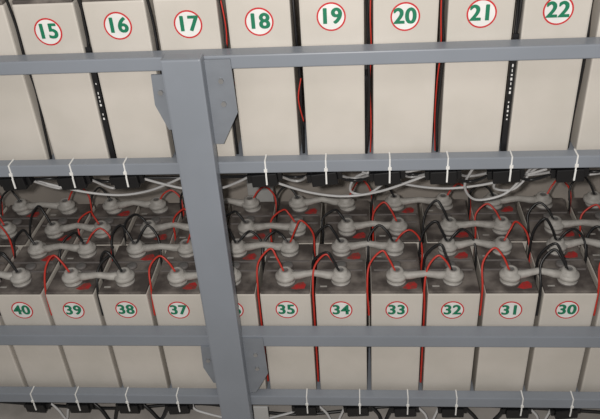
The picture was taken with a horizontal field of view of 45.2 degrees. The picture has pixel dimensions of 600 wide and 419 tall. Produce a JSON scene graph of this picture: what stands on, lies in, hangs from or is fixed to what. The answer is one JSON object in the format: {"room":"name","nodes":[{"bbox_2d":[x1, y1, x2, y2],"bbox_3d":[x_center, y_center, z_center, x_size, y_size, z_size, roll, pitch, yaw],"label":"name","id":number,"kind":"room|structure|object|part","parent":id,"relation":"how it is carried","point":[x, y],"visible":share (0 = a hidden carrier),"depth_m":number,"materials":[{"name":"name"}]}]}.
{"room":"battery room","nodes":[
{"label":"battery room","id":0,"kind":"room"},
{"bbox_2d":[0,0,599,237],"bbox_3d":[-0.034,-1.067,2.513,5.780,2.941,0.170,-1,34,5],"label":"wall","id":1,"kind":"structure","parent":0,"point":[35,192],"depth_m":3.06,"materials":[{"name":"paint"}]},
{"bbox_2d":[0,402,599,418],"bbox_3d":[-0.075,1.307,1.690,5.780,0.085,4.182,-1,34,5],"label":"floor","id":2,"kind":"structure","parent":0,"point":[7,411],"depth_m":2.52,"materials":[{"name":"concrete"}]},
{"bbox_2d":[0,37,599,418],"bbox_3d":[0.045,-0.034,2.245,2.625,1.513,0.700,-1,34,5],"label":"rack","id":3,"kind":"object","parent":2,"relation":"on","point":[194,94],"visible":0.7,"depth_m":1.90,"materials":[{"name":"metal"}]},
{"bbox_2d":[0,205,6,216],"bbox_3d":[-1.149,0.225,2.669,0.152,0.451,0.243,-1,34,5],"label":"cell","id":4,"kind":"object","parent":3,"relation":"on","point":[4,206],"visible":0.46,"depth_m":2.64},
{"bbox_2d":[0,221,16,235],"bbox_3d":[-1.084,0.066,2.471,0.229,0.036,0.062,-1,34,5],"label":"connector","id":5,"kind":"object","parent":4,"relation":"on","point":[10,228],"visible":0.92,"depth_m":2.45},
{"bbox_2d":[8,159,15,188],"bbox_3d":[-0.762,-0.095,1.926,0.009,0.070,0.039,-1,34,5],"label":"cable tie","id":6,"kind":"object","parent":3,"relation":"attached to","point":[10,173],"visible":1,"depth_m":1.91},
{"bbox_2d":[0,246,27,386],"bbox_3d":[-1.017,0.366,2.445,0.152,0.451,0.245,-1,34,5],"label":"cell","id":7,"kind":"object","parent":3,"relation":"on","point":[11,373],"visible":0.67,"depth_m":2.40,"materials":[{"name":"plastic"}]},
{"bbox_2d":[0,268,30,283],"bbox_3d":[-0.952,0.206,2.248,0.229,0.036,0.062,-1,34,5],"label":"connector","id":8,"kind":"object","parent":7,"relation":"on","point":[23,275],"visible":1,"depth_m":2.23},
{"bbox_2d":[0,176,34,190],"bbox_3d":[-0.766,-0.078,1.949,0.093,0.043,0.041,1,34,7],"label":"module","id":9,"kind":"object","parent":3,"relation":"attached to","point":[22,183],"visible":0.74,"depth_m":1.93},
{"bbox_2d":[0,205,50,249],"bbox_3d":[-0.984,0.223,2.655,0.152,0.451,0.243,-1,34,5],"label":"cell","id":10,"kind":"object","parent":3,"relation":"on","point":[20,219],"visible":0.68,"depth_m":2.54,"materials":[{"name":"plastic"}]},
{"bbox_2d":[12,198,75,211],"bbox_3d":[-0.917,-0.017,2.578,0.229,0.036,0.062,-1,34,5],"label":"connector","id":11,"kind":"object","parent":10,"relation":"on","point":[64,205],"visible":0.99,"depth_m":2.56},
{"bbox_2d":[0,177,599,315],"bbox_3d":[-0.147,0.131,2.372,2.556,0.290,0.474,-1,34,5],"label":"wire","id":12,"kind":"object","parent":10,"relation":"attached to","point":[560,253],"visible":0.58,"depth_m":2.28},
{"bbox_2d":[0,0,52,159],"bbox_3d":[-0.757,-0.381,1.923,0.150,0.451,0.245,-1,34,5],"label":"cell","id":13,"kind":"object","parent":3,"relation":"on","point":[22,137],"visible":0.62,"depth_m":1.86,"materials":[{"name":"plastic"}]},
{"bbox_2d":[30,386,36,409],"bbox_3d":[-0.891,0.635,2.426,0.009,0.077,0.039,-1,34,5],"label":"cable tie","id":14,"kind":"object","parent":3,"relation":"attached to","point":[32,400],"visible":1,"depth_m":2.41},
{"bbox_2d":[0,246,74,386],"bbox_3d":[-0.852,0.364,2.431,0.152,0.451,0.245,-1,34,5],"label":"cell","id":15,"kind":"object","parent":3,"relation":"on","point":[25,303],"visible":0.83,"depth_m":2.33,"materials":[{"name":"plastic"}]},
{"bbox_2d":[27,240,96,255],"bbox_3d":[-0.778,0.124,2.353,0.229,0.036,0.062,-1,34,5],"label":"connector","id":16,"kind":"object","parent":15,"relation":"on","point":[39,247],"visible":0.98,"depth_m":2.34,"materials":[{"name":"plastic"}]},
{"bbox_2d":[23,402,51,412],"bbox_3d":[-0.895,0.664,2.459,0.092,0.037,0.041,1,34,8],"label":"module","id":17,"kind":"object","parent":3,"relation":"attached to","point":[41,407],"visible":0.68,"depth_m":2.44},
{"bbox_2d":[30,204,94,250],"bbox_3d":[-0.819,0.221,2.641,0.152,0.451,0.243,-1,34,5],"label":"cell","id":18,"kind":"object","parent":3,"relation":"on","point":[72,216],"visible":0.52,"depth_m":2.53,"materials":[{"name":"plastic"}]},
{"bbox_2d":[44,220,110,235],"bbox_3d":[-0.754,0.062,2.443,0.229,0.036,0.062,-1,34,5],"label":"connector","id":19,"kind":"object","parent":18,"relation":"on","point":[56,228],"visible":0.98,"depth_m":2.43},
{"bbox_2d":[12,0,113,158],"bbox_3d":[-0.588,-0.383,1.909,0.150,0.451,0.245,-1,34,5],"label":"cell","id":20,"kind":"object","parent":3,"relation":"on","point":[68,102],"visible":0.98,"depth_m":1.81,"materials":[{"name":"plastic"}]},
{"bbox_2d":[69,158,75,187],"bbox_3d":[-0.598,-0.097,1.912,0.009,0.070,0.039,-1,34,5],"label":"cable tie","id":21,"kind":"object","parent":3,"relation":"attached to","point":[70,172],"visible":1,"depth_m":1.89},
{"bbox_2d":[56,176,93,189],"bbox_3d":[-0.604,-0.080,1.935,0.093,0.041,0.041,-1,34,4],"label":"module","id":22,"kind":"object","parent":3,"relation":"attached to","point":[81,182],"visible":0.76,"depth_m":1.92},
{"bbox_2d":[74,386,80,410],"bbox_3d":[-0.738,0.633,2.413,0.009,0.077,0.039,-1,34,5],"label":"cable tie","id":23,"kind":"object","parent":3,"relation":"attached to","point":[76,401],"visible":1,"depth_m":2.39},
{"bbox_2d":[66,403,93,412],"bbox_3d":[-0.744,0.662,2.446,0.092,0.037,0.041,-2,34,5],"label":"module","id":24,"kind":"object","parent":3,"relation":"attached to","point":[73,407],"visible":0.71,"depth_m":2.43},
{"bbox_2d":[46,246,122,386],"bbox_3d":[-0.686,0.362,2.417,0.152,0.451,0.245,-1,34,5],"label":"cell","id":25,"kind":"object","parent":3,"relation":"on","point":[77,303],"visible":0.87,"depth_m":2.32,"materials":[{"name":"plastic"}]},
{"bbox_2d":[61,267,134,283],"bbox_3d":[-0.622,0.202,2.220,0.229,0.036,0.062,-1,34,5],"label":"connector","id":26,"kind":"object","parent":25,"relation":"on","point":[75,275],"visible":0.96,"depth_m":2.21,"materials":[{"name":"plastic"}]},
{"bbox_2d":[85,47,115,157],"bbox_3d":[-0.507,-0.265,1.841,0.014,0.313,0.004,-1,34,5],"label":"cable","id":27,"kind":"object","parent":3,"relation":"attached to","point":[88,49],"visible":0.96,"depth_m":1.85,"materials":[{"name":"black plastic"}]},
{"bbox_2d":[78,204,139,251],"bbox_3d":[-0.653,0.220,2.627,0.152,0.451,0.243,-1,34,5],"label":"cell","id":28,"kind":"object","parent":3,"relation":"on","point":[114,218],"visible":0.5,"depth_m":2.50,"materials":[{"name":"plastic"}]},
{"bbox_2d":[102,196,165,210],"bbox_3d":[-0.586,-0.021,2.550,0.229,0.036,0.062,-1,34,5],"label":"connector","id":29,"kind":"object","parent":28,"relation":"on","point":[156,204],"visible":0.99,"depth_m":2.54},
{"bbox_2d":[123,157,128,186],"bbox_3d":[-0.454,-0.098,1.900,0.009,0.070,0.039,-1,34,5],"label":"cable tie","id":30,"kind":"object","parent":3,"relation":"attached to","point":[124,171],"visible":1,"depth_m":1.88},
{"bbox_2d":[109,175,145,188],"bbox_3d":[-0.459,-0.081,1.923,0.093,0.041,0.041,-1,34,5],"label":"module","id":31,"kind":"object","parent":3,"relation":"attached to","point":[119,181],"visible":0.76,"depth_m":1.91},
{"bbox_2d":[125,387,129,410],"bbox_3d":[-0.569,0.631,2.398,0.009,0.077,0.039,-1,34,5],"label":"cable tie","id":32,"kind":"object","parent":3,"relation":"attached to","point":[127,402],"visible":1,"depth_m":2.38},
{"bbox_2d":[82,0,174,157],"bbox_3d":[-0.419,-0.385,1.894,0.150,0.451,0.245,-1,34,5],"label":"cell","id":33,"kind":"object","parent":3,"relation":"on","point":[138,129],"visible":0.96,"depth_m":1.80,"materials":[{"name":"plastic"}]},
{"bbox_2d":[115,403,143,412],"bbox_3d":[-0.573,0.660,2.432,0.093,0.040,0.041,0,34,6],"label":"module","id":34,"kind":"object","parent":3,"relation":"attached to","point":[134,407],"visible":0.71,"depth_m":2.42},
{"bbox_2d":[98,246,170,387],"bbox_3d":[-0.521,0.360,2.403,0.152,0.451,0.245,-1,34,5],"label":"cell","id":35,"kind":"object","parent":3,"relation":"on","point":[130,303],"visible":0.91,"depth_m":2.30,"materials":[{"name":"plastic"}]},
{"bbox_2d":[126,239,192,254],"bbox_3d":[-0.448,0.120,2.326,0.229,0.036,0.062,-1,34,5],"label":"connector","id":36,"kind":"object","parent":35,"relation":"on","point":[184,248],"visible":0.88,"depth_m":2.31,"materials":[{"name":"plastic"}]},
{"bbox_2d":[126,203,184,253],"bbox_3d":[-0.488,0.217,2.614,0.152,0.451,0.243,-1,34,5],"label":"cell","id":37,"kind":"object","parent":3,"relation":"on","point":[165,215],"visible":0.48,"depth_m":2.49,"materials":[{"name":"plastic"}]},
{"bbox_2d":[140,220,189,234],"bbox_3d":[-0.424,0.058,2.416,0.229,0.036,0.062,-1,34,5],"label":"connector","id":38,"kind":"object","parent":37,"relation":"on","point":[184,226],"visible":0.55,"depth_m":2.41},
{"bbox_2d":[176,387,179,411],"bbox_3d":[-0.400,0.629,2.384,0.009,0.077,0.039,-1,34,5],"label":"cable tie","id":39,"kind":"object","parent":3,"relation":"attached to","point":[177,402],"visible":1,"depth_m":2.37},
{"bbox_2d":[165,404,192,413],"bbox_3d":[-0.405,0.658,2.418,0.093,0.040,0.041,-2,34,3],"label":"module","id":40,"kind":"object","parent":3,"relation":"attached to","point":[172,408],"visible":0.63,"depth_m":2.40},
{"bbox_2d":[152,250,216,387],"bbox_3d":[-0.356,0.358,2.389,0.152,0.451,0.245,-1,34,5],"label":"cell","id":41,"kind":"object","parent":3,"relation":"on","point":[180,304],"visible":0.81,"depth_m":2.25,"materials":[{"name":"plastic"}]},
{"bbox_2d":[167,267,241,283],"bbox_3d":[-0.291,0.198,2.192,0.229,0.036,0.062,-1,34,5],"label":"connector","id":42,"kind":"object","parent":41,"relation":"on","point":[180,275],"visible":0.62,"depth_m":2.18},
{"bbox_2d":[153,0,240,155],"bbox_3d":[-0.249,-0.387,1.880,0.150,0.451,0.245,-1,34,5],"label":"cell","id":43,"kind":"object","parent":3,"relation":"on","point":[181,24],"visible":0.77,"depth_m":1.71,"materials":[{"name":"plastic"}]},
{"bbox_2d":[175,203,230,243],"bbox_3d":[-0.323,0.215,2.600,0.152,0.451,0.243,-1,34,5],"label":"cell","id":44,"kind":"object","parent":3,"relation":"on","point":[182,234],"visible":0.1,"depth_m":2.44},
{"bbox_2d":[223,195,258,209],"bbox_3d":[-0.256,-0.024,2.522,0.229,0.036,0.062,-1,34,5],"label":"connector","id":45,"kind":"object","parent":44,"relation":"on","point":[249,203],"visible":0.58,"depth_m":2.51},
{"bbox_3d":[-0.235,0.210,2.046,0.096,1.360,0.043,-1,34,5],"label":"post","id":46,"kind":"part","parent":3,"relation":"part of","materials":[{"name":"metal"}]},
{"bbox_2d":[231,248,268,388],"bbox_3d":[-0.191,0.356,2.375,0.152,0.451,0.245,-1,34,5],"label":"cell","id":47,"kind":"object","parent":3,"relation":"on","point":[246,262],"visible":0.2,"depth_m":2.22,"materials":[{"name":"plastic"}]},
{"bbox_2d":[230,238,298,253],"bbox_3d":[-0.117,0.116,2.298,0.229,0.036,0.062,-1,34,5],"label":"connector","id":48,"kind":"object","parent":47,"relation":"on","point":[285,247],"visible":0.95,"depth_m":2.29,"materials":[{"name":"plastic"}]},
{"bbox_2d":[228,202,275,260],"bbox_3d":[-0.158,0.213,2.586,0.152,0.451,0.243,-1,34,5],"label":"cell","id":49,"kind":"object","parent":3,"relation":"on","point":[264,212],"visible":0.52,"depth_m":2.48,"materials":[{"name":"plastic"}]},
{"bbox_2d":[238,218,305,233],"bbox_3d":[-0.093,0.054,2.388,0.229,0.036,0.062,-1,34,5],"label":"connector","id":50,"kind":"object","parent":49,"relation":"on","point":[243,227],"visible":0.87,"depth_m":2.37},
{"bbox_3d":[-0.153,-0.217,2.540,0.094,1.513,0.033,-1,34,5],"label":"post","id":51,"kind":"part","parent":3,"relation":"part of","materials":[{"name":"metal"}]},
{"bbox_2d":[225,0,304,155],"bbox_3d":[-0.080,-0.389,1.866,0.150,0.451,0.245,-1,34,5],"label":"cell","id":52,"kind":"object","parent":3,"relation":"on","point":[267,98],"visible":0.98,"depth_m":1.78,"materials":[{"name":"plastic"}]},
{"bbox_2d":[247,172,282,187],"bbox_3d":[-0.092,-0.086,1.892,0.093,0.042,0.041,-1,34,4],"label":"module","id":53,"kind":"object","parent":3,"relation":"attached to","point":[257,179],"visible":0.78,"depth_m":1.88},
{"bbox_2d":[264,154,267,184],"bbox_3d":[-0.087,-0.103,1.869,0.009,0.070,0.039,-1,34,5],"label":"cable tie","id":54,"kind":"object","parent":3,"relation":"attached to","point":[265,169],"visible":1,"depth_m":1.85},
{"bbox_2d":[260,244,318,388],"bbox_3d":[-0.026,0.354,2.361,0.152,0.451,0.245,-1,34,5],"label":"cell","id":55,"kind":"object","parent":3,"relation":"on","point":[287,304],"visible":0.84,"depth_m":2.26,"materials":[{"name":"plastic"}]},
{"bbox_2d":[275,266,350,283],"bbox_3d":[0.039,0.194,2.164,0.229,0.036,0.062,-1,34,5],"label":"connector","id":56,"kind":"object","parent":55,"relation":"on","point":[288,275],"visible":0.99,"depth_m":2.15,"materials":[{"name":"plastic"}]},
{"bbox_2d":[274,201,322,260],"bbox_3d":[0.007,0.212,2.572,0.152,0.451,0.243,-1,34,5],"label":"cell","id":57,"kind":"object","parent":3,"relation":"on","point":[312,215],"visible":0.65,"depth_m":2.45,"materials":[{"name":"plastic"}]},
{"bbox_2d":[289,194,354,208],"bbox_3d":[0.074,-0.028,2.494,0.229,0.036,0.062,-1,34,5],"label":"connector","id":58,"kind":"object","parent":57,"relation":"on","point":[342,202],"visible":0.9,"depth_m":2.48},
{"bbox_2d":[5,0,593,158],"bbox_3d":[-0.091,-0.327,1.782,1.541,0.436,0.023,-1,34,5],"label":"wire","id":59,"kind":"object","parent":3,"relation":"attached to","point":[519,2],"visible":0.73,"depth_m":1.75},
{"bbox_2d":[0,180,599,382],"bbox_3d":[-0.180,0.222,2.438,2.478,0.512,0.477,-1,34,5],"label":"wire","id":60,"kind":"object","parent":3,"relation":"attached to","point":[364,181],"visible":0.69,"depth_m":2.23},
{"bbox_3d":[-0.008,-0.361,1.701,2.618,0.034,0.048,-1,34,5],"label":"guard rail","id":61,"kind":"part","parent":3,"relation":"part of","materials":[{"name":"metal"}]},
{"bbox_3d":[0.043,0.386,2.199,2.618,0.043,0.048,-1,34,5],"label":"guard rail","id":62,"kind":"part","parent":3,"relation":"part of","materials":[{"name":"metal"}]},
{"bbox_2d":[298,0,304,105],"bbox_3d":[-0.064,-0.531,2.078,0.150,0.451,0.243,-1,34,5],"label":"cell","id":63,"kind":"object","parent":3,"relation":"on","point":[298,0],"visible":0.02,"depth_m":1.97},
{"bbox_3d":[0.077,0.471,2.594,2.618,0.010,0.544,-1,34,5],"label":"shelf plate","id":64,"kind":"part","parent":3,"relation":"part of","materials":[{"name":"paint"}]},
{"bbox_2d":[292,405,319,415],"bbox_3d":[0.019,0.653,2.382,0.092,0.040,0.041,-1,34,5],"label":"module","id":65,"kind":"object","parent":3,"relation":"attached to","point":[300,410],"visible":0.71,"depth_m":2.36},
{"bbox_2d":[306,388,307,413],"bbox_3d":[0.024,0.624,2.349,0.009,0.077,0.039,-1,34,5],"label":"cable tie","id":66,"kind":"object","parent":3,"relation":"attached to","point":[306,388],"visible":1,"depth_m":2.33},
{"bbox_3d":[0.026,-0.273,2.098,2.618,0.008,0.544,-1,34,5],"label":"shelf plate","id":67,"kind":"part","parent":3,"relation":"part of","materials":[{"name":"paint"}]},
{"bbox_2d":[34,168,599,200],"bbox_3d":[0.028,-0.066,1.986,1.553,0.170,0.152,-1,34,5],"label":"cable","id":68,"kind":"object","parent":3,"relation":"attached to","point":[530,172],"visible":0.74,"depth_m":1.99,"materials":[{"name":"plastic"}]},
{"bbox_2d":[34,170,599,182],"bbox_3d":[0.035,-0.080,1.925,1.562,0.062,0.051,-1,34,5],"label":"cable","id":69,"kind":"object","parent":3,"relation":"attached to","point":[590,171],"visible":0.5,"depth_m":1.93,"materials":[{"name":"plastic"}]},
{"bbox_2d":[306,171,342,186],"bbox_3d":[0.064,-0.088,1.879,0.094,0.045,0.041,0,34,5],"label":"module","id":70,"kind":"object","parent":3,"relation":"attached to","point":[317,179],"visible":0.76,"depth_m":1.86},
{"bbox_2d":[324,153,327,183],"bbox_3d":[0.068,-0.104,1.856,0.009,0.070,0.039,-1,34,5],"label":"cable tie","id":71,"kind":"object","parent":3,"relation":"attached to","point":[325,168],"visible":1,"depth_m":1.84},
{"bbox_2d":[220,0,441,151],"bbox_3d":[0.081,-0.332,1.771,0.519,0.436,0.030,-1,34,5],"label":"wire","id":72,"kind":"object","parent":3,"relation":"attached to","point":[370,0],"visible":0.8,"depth_m":1.76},
{"bbox_2d":[299,0,364,154],"bbox_3d":[0.089,-0.391,1.851,0.150,0.451,0.245,-1,34,5],"label":"cell","id":73,"kind":"object","parent":3,"relation":"on","point":[334,96],"visible":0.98,"depth_m":1.76,"materials":[{"name":"plastic"}]},
{"bbox_2d":[315,244,366,389],"bbox_3d":[0.139,0.352,2.347,0.152,0.451,0.245,-1,34,5],"label":"cell","id":74,"kind":"object","parent":3,"relation":"on","point":[337,304],"visible":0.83,"depth_m":2.24,"materials":[{"name":"plastic"}]},
{"bbox_2d":[331,237,403,253],"bbox_3d":[0.213,0.112,2.270,0.229,0.036,0.062,-1,34,5],"label":"connector","id":75,"kind":"object","parent":74,"relation":"on","point":[342,247],"visible":1,"depth_m":2.26,"materials":[{"name":"plastic"}]},
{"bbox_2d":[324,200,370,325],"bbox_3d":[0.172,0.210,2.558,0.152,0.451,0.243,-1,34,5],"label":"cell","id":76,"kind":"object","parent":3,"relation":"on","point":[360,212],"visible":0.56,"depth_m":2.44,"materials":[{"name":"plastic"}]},
{"bbox_2d":[338,217,407,232],"bbox_3d":[0.237,0.050,2.360,0.229,0.036,0.062,-1,34,5],"label":"connector","id":77,"kind":"object","parent":76,"relation":"on","point":[398,226],"visible":0.94,"depth_m":2.35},
{"bbox_2d":[343,406,371,416],"bbox_3d":[0.189,0.651,2.368,0.093,0.041,0.041,-1,34,4],"label":"module","id":78,"kind":"object","parent":3,"relation":"attached to","point":[350,410],"visible":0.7,"depth_m":2.35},
{"bbox_2d":[358,389,360,413],"bbox_3d":[0.193,0.622,2.334,0.009,0.077,0.039,-1,34,5],"label":"cable tie","id":79,"kind":"object","parent":3,"relation":"attached to","point":[359,403],"visible":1,"depth_m":2.32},
{"bbox_2d":[369,170,404,185],"bbox_3d":[0.225,-0.089,1.865,0.094,0.045,0.041,1,34,7],"label":"module","id":80,"kind":"object","parent":3,"relation":"attached to","point":[379,178],"visible":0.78,"depth_m":1.85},
{"bbox_2d":[388,152,391,182],"bbox_3d":[0.229,-0.106,1.842,0.009,0.070,0.039,-1,34,5],"label":"cable tie","id":81,"kind":"object","parent":3,"relation":"attached to","point":[389,167],"visible":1,"depth_m":1.82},
{"bbox_2d":[370,243,422,389],"bbox_3d":[0.304,0.350,2.333,0.152,0.451,0.245,-1,34,5],"label":"cell","id":82,"kind":"object","parent":3,"relation":"on","point":[391,304],"visible":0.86,"depth_m":2.23,"materials":[{"name":"plastic"}]},
{"bbox_2d":[386,265,463,282],"bbox_3d":[0.369,0.190,2.136,0.229,0.036,0.062,-1,34,5],"label":"connector","id":83,"kind":"object","parent":82,"relation":"on","point":[399,275],"visible":0.99,"depth_m":2.12,"materials":[{"name":"plastic"}]},
{"bbox_2d":[373,200,420,261],"bbox_3d":[0.338,0.208,2.544,0.152,0.451,0.243,-1,34,5],"label":"cell","id":84,"kind":"object","parent":3,"relation":"on","point":[409,213],"visible":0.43,"depth_m":2.42,"materials":[{"name":"plastic"}]},
{"bbox_2d":[385,193,451,207],"bbox_3d":[0.405,-0.032,2.466,0.229,0.036,0.062,-1,34,5],"label":"connector","id":85,"kind":"object","parent":84,"relation":"on","point":[445,200],"visible":0.93,"depth_m":2.45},
{"bbox_2d":[390,406,418,416],"bbox_3d":[0.342,0.649,2.355,0.093,0.041,0.041,-1,34,5],"label":"module","id":86,"kind":"object","parent":3,"relation":"attached to","point":[399,411],"visible":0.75,"depth_m":2.34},
{"bbox_2d":[371,0,438,153],"bbox_3d":[0.259,-0.393,1.837,0.150,0.451,0.245,-1,34,5],"label":"cell","id":87,"kind":"object","parent":3,"relation":"on","point":[402,95],"visible":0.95,"depth_m":1.75,"materials":[{"name":"plastic"}]},
{"bbox_2d":[406,389,408,414],"bbox_3d":[0.346,0.620,2.321,0.009,0.077,0.039,-1,34,5],"label":"cable tie","id":88,"kind":"object","parent":3,"relation":"attached to","point":[407,404],"visible":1,"depth_m":2.30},
{"bbox_2d":[425,170,461,184],"bbox_3d":[0.367,-0.091,1.854,0.093,0.040,0.041,0,34,6],"label":"module","id":89,"kind":"object","parent":3,"relation":"attached to","point":[435,176],"visible":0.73,"depth_m":1.84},
{"bbox_2d":[420,199,473,257],"bbox_3d":[0.503,0.206,2.530,0.152,0.451,0.243,-1,34,5],"label":"cell","id":90,"kind":"object","parent":3,"relation":"on","point":[457,209],"visible":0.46,"depth_m":2.42,"materials":[{"name":"plastic"}]},
{"bbox_2d":[440,216,511,231],"bbox_3d":[0.567,0.046,2.332,0.229,0.036,0.062,-1,34,5],"label":"connector","id":91,"kind":"object","parent":90,"relation":"on","point":[502,225],"visible":0.98,"depth_m":2.32,"materials":[{"name":"plastic"}]},
{"bbox_2d":[446,151,449,181],"bbox_3d":[0.372,-0.108,1.830,0.009,0.070,0.039,-1,34,5],"label":"cable tie","id":92,"kind":"object","parent":3,"relation":"attached to","point":[447,166],"visible":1,"depth_m":1.81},
{"bbox_2d":[420,243,479,390],"bbox_3d":[0.470,0.348,2.319,0.152,0.451,0.245,-1,34,5],"label":"cell","id":93,"kind":"object","parent":3,"relation":"on","point":[446,303],"visible":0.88,"depth_m":2.22,"materials":[{"name":"plastic"}]},
{"bbox_2d":[438,236,512,252],"bbox_3d":[0.543,0.108,2.242,0.229,0.036,0.062,-1,34,5],"label":"connector","id":94,"kind":"object","parent":93,"relation":"on","point":[451,246],"visible":0.94,"depth_m":2.23,"materials":[{"name":"plastic"}]},
{"bbox_2d":[437,407,466,416],"bbox_3d":[0.493,0.647,2.342,0.092,0.038,0.041,-2,34,5],"label":"module","id":95,"kind":"object","parent":3,"relation":"attached to","point":[445,411],"visible":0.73,"depth_m":2.33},
{"bbox_2d":[455,390,457,414],"bbox_3d":[0.498,0.618,2.309,0.009,0.077,0.039,-1,34,5],"label":"cable tie","id":96,"kind":"object","parent":3,"relation":"attached to","point":[456,405],"visible":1,"depth_m":2.29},
{"bbox_2d":[433,0,514,151],"bbox_3d":[0.428,-0.395,1.823,0.150,0.451,0.245,-1,34,5],"label":"cell","id":97,"kind":"object","parent":3,"relation":"on","point":[472,95],"visible":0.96,"depth_m":1.74,"materials":[{"name":"plastic"}]},
{"bbox_2d":[470,199,526,251],"bbox_3d":[0.668,0.204,2.516,0.152,0.451,0.243,-1,34,5],"label":"cell","id":98,"kind":"object","parent":3,"relation":"on","point":[509,210],"visible":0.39,"depth_m":2.40,"materials":[{"name":"plastic"}]},
{"bbox_2d":[483,191,551,206],"bbox_3d":[0.735,-0.036,2.438,0.229,0.036,0.062,-1,34,5],"label":"connector","id":99,"kind":"object","parent":98,"relation":"on","point":[542,196],"visible":0.87,"depth_m":2.42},
{"bbox_2d":[471,242,537,390],"bbox_3d":[0.635,0.346,2.305,0.152,0.451,0.245,-1,34,5],"label":"cell","id":100,"kind":"object","parent":3,"relation":"on","point":[504,303],"visible":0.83,"depth_m":2.21,"materials":[{"name":"plastic"}]},
{"bbox_2d":[499,265,579,282],"bbox_3d":[0.700,0.186,2.108,0.229,0.036,0.062,-1,34,5],"label":"connector","id":101,"kind":"object","parent":100,"relation":"on","point":[513,275],"visible":0.99,"depth_m":2.10,"materials":[{"name":"plastic"}]},
{"bbox_2d":[487,168,524,183],"bbox_3d":[0.524,-0.093,1.840,0.093,0.043,0.041,0,34,6],"label":"module","id":102,"kind":"object","parent":3,"relation":"attached to","point":[498,176],"visible":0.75,"depth_m":1.82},
{"bbox_2d":[500,33,518,150],"bbox_3d":[0.509,-0.277,1.756,0.014,0.313,0.004,-1,34,5],"label":"cable","id":103,"kind":"object","parent":3,"relation":"attached to","point":[512,66],"visible":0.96,"depth_m":1.76,"materials":[{"name":"black plastic"}]},
{"bbox_2d":[509,150,513,181],"bbox_3d":[0.528,-0.110,1.817,0.009,0.070,0.039,-1,34,5],"label":"cable tie","id":104,"kind":"object","parent":3,"relation":"attached to","point":[511,165],"visible":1,"depth_m":1.80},
{"bbox_2d":[501,407,531,417],"bbox_3d":[0.697,0.644,2.325,0.092,0.039,0.041,-1,34,4],"label":"module","id":105,"kind":"object","parent":3,"relation":"attached to","point":[510,412],"visible":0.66,"depth_m":2.31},
{"bbox_2d":[520,390,523,415],"bbox_3d":[0.702,0.616,2.292,0.009,0.077,0.039,-1,34,5],"label":"cable tie","id":106,"kind":"object","parent":3,"relation":"attached to","point":[522,405],"visible":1,"depth_m":2.27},
{"bbox_2d":[501,0,592,150],"bbox_3d":[0.598,-0.397,1.809,0.150,0.451,0.245,-1,34,5],"label":"cell","id":107,"kind":"object","parent":3,"relation":"on","point":[544,94],"visible":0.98,"depth_m":1.73,"materials":[{"name":"plastic"}]},
{"bbox_2d":[517,198,579,246],"bbox_3d":[0.833,0.202,2.502,0.152,0.451,0.243,-1,34,5],"label":"cell","id":108,"kind":"object","parent":3,"relation":"on","point":[558,207],"visible":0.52,"depth_m":2.39,"materials":[{"name":"plastic"}]},
{"bbox_2d":[544,215,599,230],"bbox_3d":[0.898,0.042,2.304,0.229,0.036,0.062,-1,34,5],"label":"connector","id":109,"kind":"object","parent":108,"relation":"on","point":[557,223],"visible":0.92,"depth_m":2.29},
{"bbox_2d":[524,242,596,391],"bbox_3d":[0.800,0.344,2.292,0.152,0.451,0.245,-1,34,5],"label":"cell","id":110,"kind":"object","parent":3,"relation":"on","point":[562,303],"visible":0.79,"depth_m":2.19,"materials":[{"name":"plastic"}]},
{"bbox_2d":[546,236,599,251],"bbox_3d":[0.874,0.104,2.214,0.229,0.036,0.062,-1,34,5],"label":"connector","id":111,"kind":"object","parent":110,"relation":"on","point":[564,244],"visible":0.91,"depth_m":2.21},
{"bbox_2d":[549,408,579,418],"bbox_3d":[0.848,0.643,2.312,0.093,0.041,0.041,-3,34,1],"label":"module","id":112,"kind":"object","parent":3,"relation":"attached to","point":[558,413],"visible":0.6,"depth_m":2.30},
{"bbox_2d":[550,167,588,182],"bbox_3d":[0.682,-0.095,1.827,0.093,0.042,0.041,1,34,7],"label":"module","id":113,"kind":"object","parent":3,"relation":"attached to","point":[561,175],"visible":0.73,"depth_m":1.81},
{"bbox_2d":[569,391,573,416],"bbox_3d":[0.854,0.614,2.279,0.009,0.077,0.039,-1,34,5],"label":"cable tie","id":114,"kind":"object","parent":3,"relation":"attached to","point":[572,406],"visible":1,"depth_m":2.26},
{"bbox_2d":[573,149,578,180],"bbox_3d":[0.686,-0.112,1.804,0.009,0.070,0.039,-1,34,5],"label":"cable tie","id":115,"kind":"object","parent":3,"relation":"attached to","point":[576,164],"visible":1,"depth_m":1.79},
{"bbox_2d":[566,198,599,248],"bbox_3d":[0.998,0.200,2.488,0.152,0.451,0.243,-1,34,5],"label":"cell","id":116,"kind":"object","parent":3,"relation":"on","point":[578,205],"visible":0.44,"depth_m":2.39,"materials":[{"name":"plastic"}]},
{"bbox_2d":[583,191,599,204],"bbox_3d":[1.065,-0.040,2.411,0.229,0.036,0.062,-1,34,5],"label":"connector","id":117,"kind":"object","parent":116,"relation":"on","point":[589,198],"visible":0.98,"depth_m":2.40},
{"bbox_2d":[570,0,599,149],"bbox_3d":[0.767,-0.399,1.794,0.150,0.451,0.245,-1,34,5],"label":"cell","id":118,"kind":"object","parent":3,"relation":"on","point":[585,134],"visible":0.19,"depth_m":1.76,"materials":[{"name":"plastic"}]},
{"bbox_2d":[577,244,599,391],"bbox_3d":[0.965,0.343,2.278,0.152,0.451,0.245,-1,34,5],"label":"cell","id":119,"kind":"object","parent":3,"relation":"on","point":[589,376],"visible":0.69,"depth_m":2.23,"materials":[{"name":"plastic"}]},
{"bbox_2d":[0,402,599,418],"bbox_3d":[0.068,0.666,2.454,2.551,0.114,0.123,-1,34,5],"label":"cable","id":120,"kind":"object","parent":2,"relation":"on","point":[101,409],"visible":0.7,"depth_m":2.46,"materials":[{"name":"plastic"}]},
{"bbox_2d":[51,403,549,418],"bbox_3d":[-0.021,0.687,2.413,1.673,0.089,0.017,-1,34,5],"label":"cable","id":121,"kind":"object","parent":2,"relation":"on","point":[52,404],"visible":0.89,"depth_m":2.40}
]}

